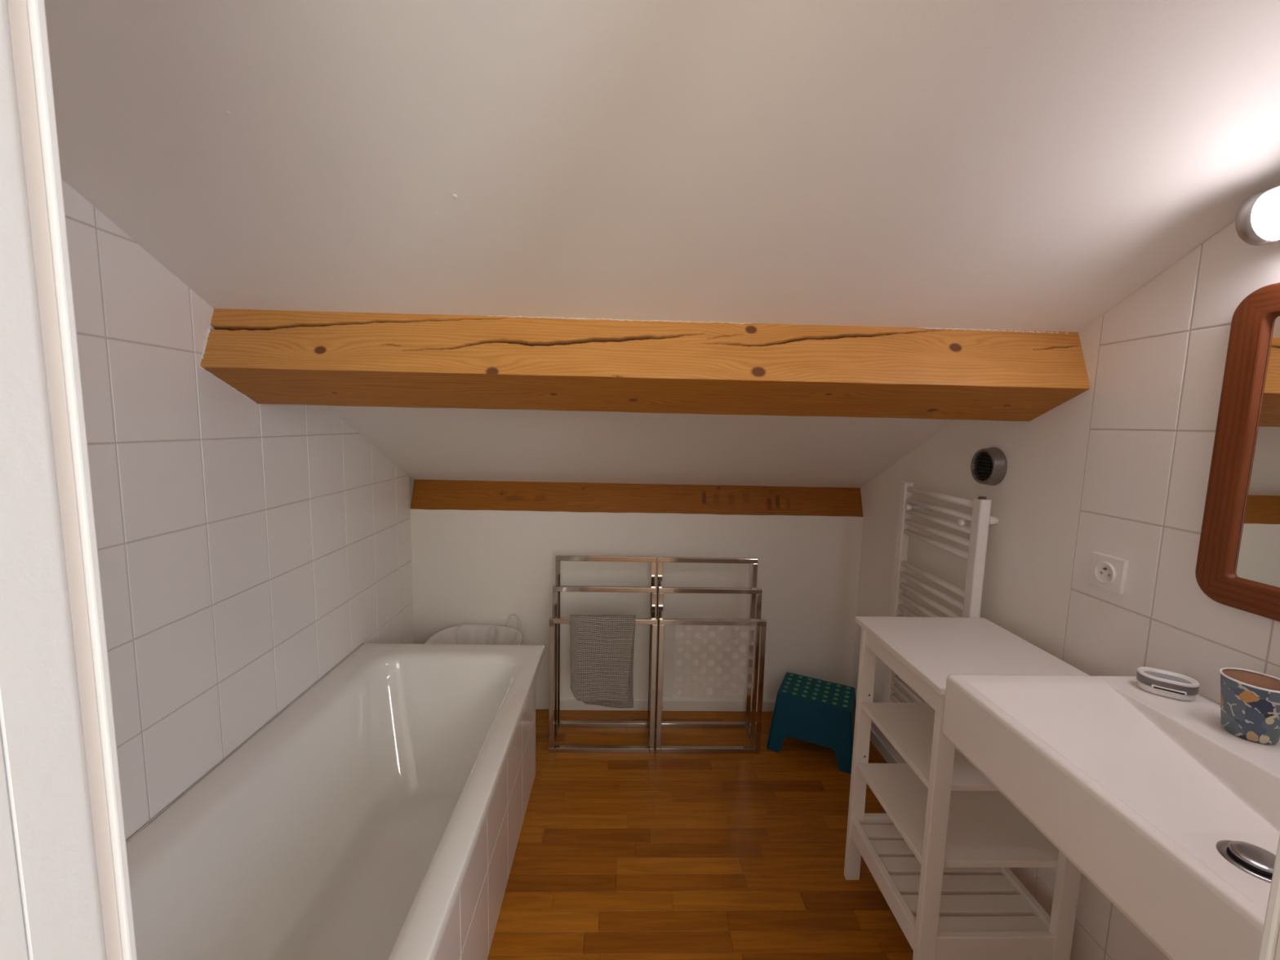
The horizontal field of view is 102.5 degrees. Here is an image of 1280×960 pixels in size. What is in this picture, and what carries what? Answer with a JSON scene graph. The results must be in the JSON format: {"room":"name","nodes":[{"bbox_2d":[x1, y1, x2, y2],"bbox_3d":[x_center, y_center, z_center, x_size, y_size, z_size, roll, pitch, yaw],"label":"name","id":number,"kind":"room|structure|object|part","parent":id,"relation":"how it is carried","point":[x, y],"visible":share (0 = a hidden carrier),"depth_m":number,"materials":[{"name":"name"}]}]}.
{"room":"bathroom","nodes":[
{"label":"bathroom","id":0,"kind":"room"},
{"bbox_2d":[62,178,413,840],"bbox_3d":[-1.089,0.038,1.207,0.120,2.600,2.544,1,6,-2],"label":"wall","id":1,"kind":"structure","parent":0,"point":[246,548],"depth_m":1.21,"materials":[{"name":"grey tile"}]},
{"bbox_2d":[410,508,863,709],"bbox_3d":[-0.017,0.677,2.566,2.341,1.076,0.200,1,6,-2],"label":"wall","id":2,"kind":"structure","parent":0,"point":[469,566],"depth_m":2.44,"materials":[{"name":"white paint"}]},
{"bbox_2d":[410,479,862,516],"bbox_3d":[-0.002,0.082,2.447,2.117,0.137,0.104,1,6,-2],"label":"ceiling beam","id":3,"kind":"structure","parent":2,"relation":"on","point":[458,495],"depth_m":2.42,"materials":[{"name":"orange wood"}]},
{"bbox_2d":[560,698,775,711],"bbox_3d":[0.314,1.104,2.515,1.446,0.053,0.011,1,6,-2],"label":"baseboard","id":4,"kind":"structure","parent":2,"relation":"attached to","point":[565,704],"depth_m":2.51,"materials":[{"name":"white"}]},
{"bbox_2d":[44,0,1279,488],"bbox_3d":[0.039,-0.450,1.299,2.341,1.447,2.720,1,6,-2],"label":"ceiling","id":5,"kind":"structure","parent":0,"point":[1009,165],"depth_m":0.86,"materials":[{"name":"paint"}]},
{"bbox_2d":[200,308,1090,421],"bbox_3d":[0.037,-0.291,1.340,2.133,0.229,0.242,1,6,-2],"label":"ceiling beam","id":6,"kind":"structure","parent":5,"relation":"attached to","point":[267,357],"depth_m":1.25,"materials":[{"name":"brown wood"}]},
{"bbox_2d":[487,709,945,959],"bbox_3d":[0.002,1.304,1.441,2.321,0.120,2.374,1,6,-2],"label":"floor","id":7,"kind":"structure","parent":0,"point":[618,855],"depth_m":1.67,"materials":[{"name":"brown wood"}]},
{"bbox_2d":[125,642,544,959],"bbox_3d":[-0.700,0.984,1.208,0.693,0.537,1.616,1,6,-2],"label":"bathtub","id":8,"kind":"object","parent":7,"relation":"on","point":[380,815],"visible":0.97,"depth_m":1.36,"materials":[{"name":"white ceramic"}]},
{"bbox_2d":[424,615,523,644],"bbox_3d":[-0.723,0.889,2.246,0.418,0.486,0.418,1,6,-2],"label":"laundry hamper","id":9,"kind":"object","parent":7,"relation":"on","point":[473,633],"visible":0.27,"depth_m":2.39,"materials":[{"name":"white fabric"}]},
{"bbox_3d":[-0.587,0.659,2.394,0.061,0.057,0.013,1,6,-2],"label":"handle","id":10,"kind":"part","parent":9,"relation":"part of","materials":[{"name":"white fabric"}]},
{"bbox_2d":[548,555,657,753],"bbox_3d":[-0.157,0.748,2.238,0.446,0.802,0.205,1,6,-2],"label":"towel rack","id":11,"kind":"object","parent":7,"relation":"on","point":[554,722],"visible":1,"depth_m":2.20,"materials":[{"name":"silver metal"}]},
{"bbox_3d":[-0.369,0.861,2.153,0.021,0.546,0.021,1,6,-2],"label":"post","id":12,"kind":"part","parent":11,"relation":"part of","materials":[{"name":"silver metal"}]},
{"bbox_3d":[-0.370,0.798,2.236,0.021,0.652,0.021,1,6,-2],"label":"post","id":13,"kind":"part","parent":11,"relation":"part of","materials":[{"name":"silver metal"}]},
{"bbox_3d":[-0.371,0.734,2.324,0.021,0.760,0.021,1,6,-2],"label":"post","id":14,"kind":"part","parent":11,"relation":"part of","materials":[{"name":"silver metal"}]},
{"bbox_2d":[569,614,635,708],"bbox_3d":[-0.158,0.766,2.152,0.271,0.420,0.071,1,6,-2],"label":"towel","id":15,"kind":"object","parent":11,"relation":"hanging from","point":[602,649],"visible":1,"depth_m":2.12,"materials":[{"name":"grey fabric"}]},
{"bbox_3d":[-0.150,0.583,2.127,0.446,0.021,0.021,1,6,-2],"label":"rail","id":16,"kind":"part","parent":11,"relation":"part of","materials":[{"name":"silver metal"}]},
{"bbox_3d":[-0.150,0.467,2.205,0.446,0.021,0.021,1,6,-2],"label":"rail","id":17,"kind":"part","parent":11,"relation":"part of","materials":[{"name":"silver metal"}]},
{"bbox_3d":[-0.150,0.349,2.286,0.446,0.021,0.021,1,6,-2],"label":"rail","id":18,"kind":"part","parent":11,"relation":"part of","materials":[{"name":"silver metal"}]},
{"bbox_3d":[0.053,0.742,2.335,0.021,0.760,0.021,1,6,-2],"label":"post","id":19,"kind":"part","parent":11,"relation":"part of","materials":[{"name":"silver metal"}]},
{"bbox_3d":[0.055,0.806,2.248,0.021,0.652,0.021,1,6,-2],"label":"post","id":20,"kind":"part","parent":11,"relation":"part of","materials":[{"name":"silver metal"}]},
{"bbox_3d":[0.056,0.869,2.164,0.021,0.546,0.021,1,6,-2],"label":"post","id":21,"kind":"part","parent":11,"relation":"part of","materials":[{"name":"silver metal"}]},
{"bbox_2d":[654,556,766,753],"bbox_3d":[0.297,0.756,2.250,0.446,0.802,0.205,1,6,-2],"label":"towel rack","id":22,"kind":"object","parent":7,"relation":"on","point":[752,723],"visible":0.98,"depth_m":2.21,"materials":[{"name":"silver metal"}]},
{"bbox_3d":[0.083,0.807,2.248,0.021,0.652,0.021,1,6,-2],"label":"post","id":23,"kind":"part","parent":22,"relation":"part of","materials":[{"name":"silver metal"}]},
{"bbox_3d":[0.082,0.743,2.336,0.021,0.760,0.021,1,6,-2],"label":"post","id":24,"kind":"part","parent":22,"relation":"part of","materials":[{"name":"silver metal"}]},
{"bbox_3d":[0.084,0.869,2.165,0.021,0.546,0.021,1,6,-2],"label":"post","id":25,"kind":"part","parent":22,"relation":"part of","materials":[{"name":"silver metal"}]},
{"bbox_3d":[0.303,0.358,2.298,0.446,0.021,0.021,1,6,-2],"label":"rail","id":26,"kind":"part","parent":22,"relation":"part of","materials":[{"name":"silver metal"}]},
{"bbox_3d":[0.303,0.476,2.217,0.446,0.021,0.021,1,6,-2],"label":"rail","id":27,"kind":"part","parent":22,"relation":"part of","materials":[{"name":"silver metal"}]},
{"bbox_3d":[0.303,0.591,2.139,0.446,0.021,0.021,1,6,-2],"label":"rail","id":28,"kind":"part","parent":22,"relation":"part of","materials":[{"name":"silver metal"}]},
{"bbox_3d":[0.507,0.751,2.347,0.021,0.760,0.021,1,6,-2],"label":"post","id":29,"kind":"part","parent":22,"relation":"part of","materials":[{"name":"silver metal"}]},
{"bbox_3d":[0.508,0.815,2.260,0.021,0.652,0.021,1,6,-2],"label":"post","id":30,"kind":"part","parent":22,"relation":"part of","materials":[{"name":"silver metal"}]},
{"bbox_3d":[0.509,0.877,2.176,0.021,0.546,0.021,1,6,-2],"label":"post","id":31,"kind":"part","parent":22,"relation":"part of","materials":[{"name":"silver metal"}]},
{"bbox_2d":[766,672,856,773],"bbox_3d":[0.774,1.044,2.274,0.352,0.249,0.300,4,7,26],"label":"step stool","id":32,"kind":"object","parent":7,"relation":"on","point":[819,712],"visible":1,"depth_m":2.18,"materials":[{"name":"blue plastic"}]},
{"bbox_2d":[844,616,1089,959],"bbox_3d":[0.836,0.849,1.380,0.394,0.835,0.420,1,6,-2],"label":"shelf unit","id":33,"kind":"object","parent":7,"relation":"on","point":[947,841],"visible":0.82,"depth_m":1.30,"materials":[{"name":"white paint"}]},
{"bbox_3d":[0.668,0.834,1.558,0.042,0.818,0.020,1,6,-2],"label":"leg","id":34,"kind":"part","parent":33,"relation":"part of","materials":[{"name":"white paint"}]},
{"bbox_3d":[0.826,1.063,1.588,0.283,0.062,0.016,1,6,-2],"label":"rail","id":35,"kind":"part","parent":33,"relation":"part of","materials":[{"name":"white paint"}]},
{"bbox_3d":[0.660,1.084,1.399,0.018,0.056,0.352,1,6,-2],"label":"rail","id":36,"kind":"part","parent":33,"relation":"part of","materials":[{"name":"white paint"}]},
{"bbox_3d":[0.839,0.691,1.359,0.355,0.017,0.350,1,6,-2],"label":"shelf","id":37,"kind":"part","parent":33,"relation":"part of","materials":[{"name":"white paint"}]},
{"bbox_3d":[0.678,0.875,1.189,0.042,0.818,0.020,1,6,-2],"label":"leg","id":38,"kind":"part","parent":33,"relation":"part of","materials":[{"name":"white paint"}]},
{"bbox_3d":[0.835,0.884,1.381,0.355,0.017,0.350,1,6,-2],"label":"shelf","id":39,"kind":"part","parent":33,"relation":"part of","materials":[{"name":"white paint"}]},
{"bbox_3d":[0.835,1.105,1.218,0.283,0.062,0.016,1,6,-2],"label":"rail","id":40,"kind":"part","parent":33,"relation":"part of","materials":[{"name":"white paint"}]},
{"bbox_3d":[1.001,1.090,1.408,0.018,0.056,0.352,1,6,-2],"label":"rail","id":41,"kind":"part","parent":33,"relation":"part of","materials":[{"name":"white paint"}]},
{"bbox_3d":[1.002,0.881,1.198,0.042,0.818,0.020,1,6,-2],"label":"leg","id":42,"kind":"part","parent":33,"relation":"part of","materials":[{"name":"white paint"}]},
{"bbox_2d":[851,220,1279,959],"bbox_3d":[1.151,0.081,1.268,0.120,2.600,2.544,1,6,-2],"label":"wall","id":43,"kind":"structure","parent":0,"point":[1120,468],"depth_m":1.19,"materials":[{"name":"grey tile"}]},
{"bbox_2d":[870,728,899,763],"bbox_3d":[1.046,1.181,1.968,0.010,0.053,1.130,1,6,-2],"label":"baseboard","id":44,"kind":"structure","parent":43,"relation":"attached to","point":[875,740],"depth_m":2.20,"materials":[{"name":"white wood"}]},
{"bbox_2d":[883,481,998,702],"bbox_3d":[1.022,0.528,1.791,0.092,1.009,0.454,1,6,-2],"label":"towel radiator","id":45,"kind":"object","parent":43,"relation":"attached to","point":[980,519],"visible":0.61,"depth_m":1.75,"materials":[{"name":"white metal"}]},
{"bbox_2d":[970,447,1007,485],"bbox_3d":[1.068,-0.042,1.580,0.035,0.118,0.118,1,6,-2],"label":"air vent","id":46,"kind":"object","parent":43,"relation":"in","point":[994,458],"visible":1,"depth_m":1.56,"materials":[{"name":"grey plastic"}]},
{"bbox_2d":[1088,551,1128,595],"bbox_3d":[1.082,0.215,1.193,0.016,0.080,0.083,1,6,-2],"label":"power socket","id":47,"kind":"object","parent":43,"relation":"attached to","point":[1107,572],"visible":1,"depth_m":1.18,"materials":[{"name":"white plastic"}]},
{"bbox_2d":[942,674,1279,959],"bbox_3d":[0.867,0.506,0.775,0.457,0.136,0.615,1,6,-2],"label":"washbasin","id":48,"kind":"object","parent":43,"relation":"attached to","point":[1173,815],"visible":0.92,"depth_m":0.80,"materials":[{"name":"white ceramic"}]},
{"bbox_2d":[1136,666,1199,701],"bbox_3d":[1.026,0.398,1.002,0.086,0.036,0.058,6,8,36],"label":"soap dish","id":49,"kind":"object","parent":48,"relation":"on","point":[1162,682],"visible":1,"depth_m":0.99,"materials":[{"name":"white plastic"}]},
{"bbox_2d":[1218,667,1279,744],"bbox_3d":[1.032,0.382,0.866,0.085,0.098,0.085,1,6,-2],"label":"cup","id":50,"kind":"object","parent":48,"relation":"on","point":[1250,700],"visible":1,"depth_m":0.85,"materials":[{"name":"blue ceramic"}]},
{"bbox_2d":[1195,282,1279,622],"bbox_3d":[1.096,-0.035,0.751,0.021,0.573,0.446,1,6,-2],"label":"mirror","id":51,"kind":"object","parent":43,"relation":"attached to","point":[1237,566],"visible":1,"depth_m":0.92,"materials":[{"name":"brown wood"}]},
{"bbox_3d":[1.091,0.221,0.779,0.021,0.058,0.416,1,6,-2],"label":"frame rail","id":52,"kind":"part","parent":51,"relation":"part of","materials":[{"name":"brown wood"}]},
{"bbox_3d":[1.100,-0.035,0.751,0.006,0.469,0.342,1,6,-2],"label":"glass","id":53,"kind":"part","parent":51,"relation":"part of","materials":[{"name":"white mirror"}]},
{"bbox_3d":[1.102,-0.290,0.723,0.021,0.058,0.416,1,6,-2],"label":"frame rail","id":54,"kind":"part","parent":51,"relation":"part of","materials":[{"name":"brown wood"}]},
{"bbox_2d":[1235,185,1279,245],"bbox_3d":[1.073,-0.423,0.657,0.087,0.086,0.466,1,6,-2],"label":"wall lamp","id":55,"kind":"object","parent":43,"relation":"attached to","point":[1257,220],"visible":1,"depth_m":0.86,"materials":[{"name":"white"}]},
{"bbox_2d":[1251,186,1279,240],"bbox_3d":[1.073,-0.423,0.657,0.083,0.083,0.418,1,6,-2],"label":"diffuser","id":56,"kind":"object","parent":55,"relation":"attached to","point":[1265,205],"depth_m":0.85,"materials":[{"name":"white glass"}]},
{"bbox_3d":[0.055,0.220,0.245,2.321,2.400,0.126,1,6,-2],"label":"wall","id":57,"kind":"structure","parent":0,"visible":0},
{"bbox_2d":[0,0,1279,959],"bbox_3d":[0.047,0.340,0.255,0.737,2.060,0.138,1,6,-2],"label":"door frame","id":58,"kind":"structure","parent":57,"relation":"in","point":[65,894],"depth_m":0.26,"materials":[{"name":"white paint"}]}
]}

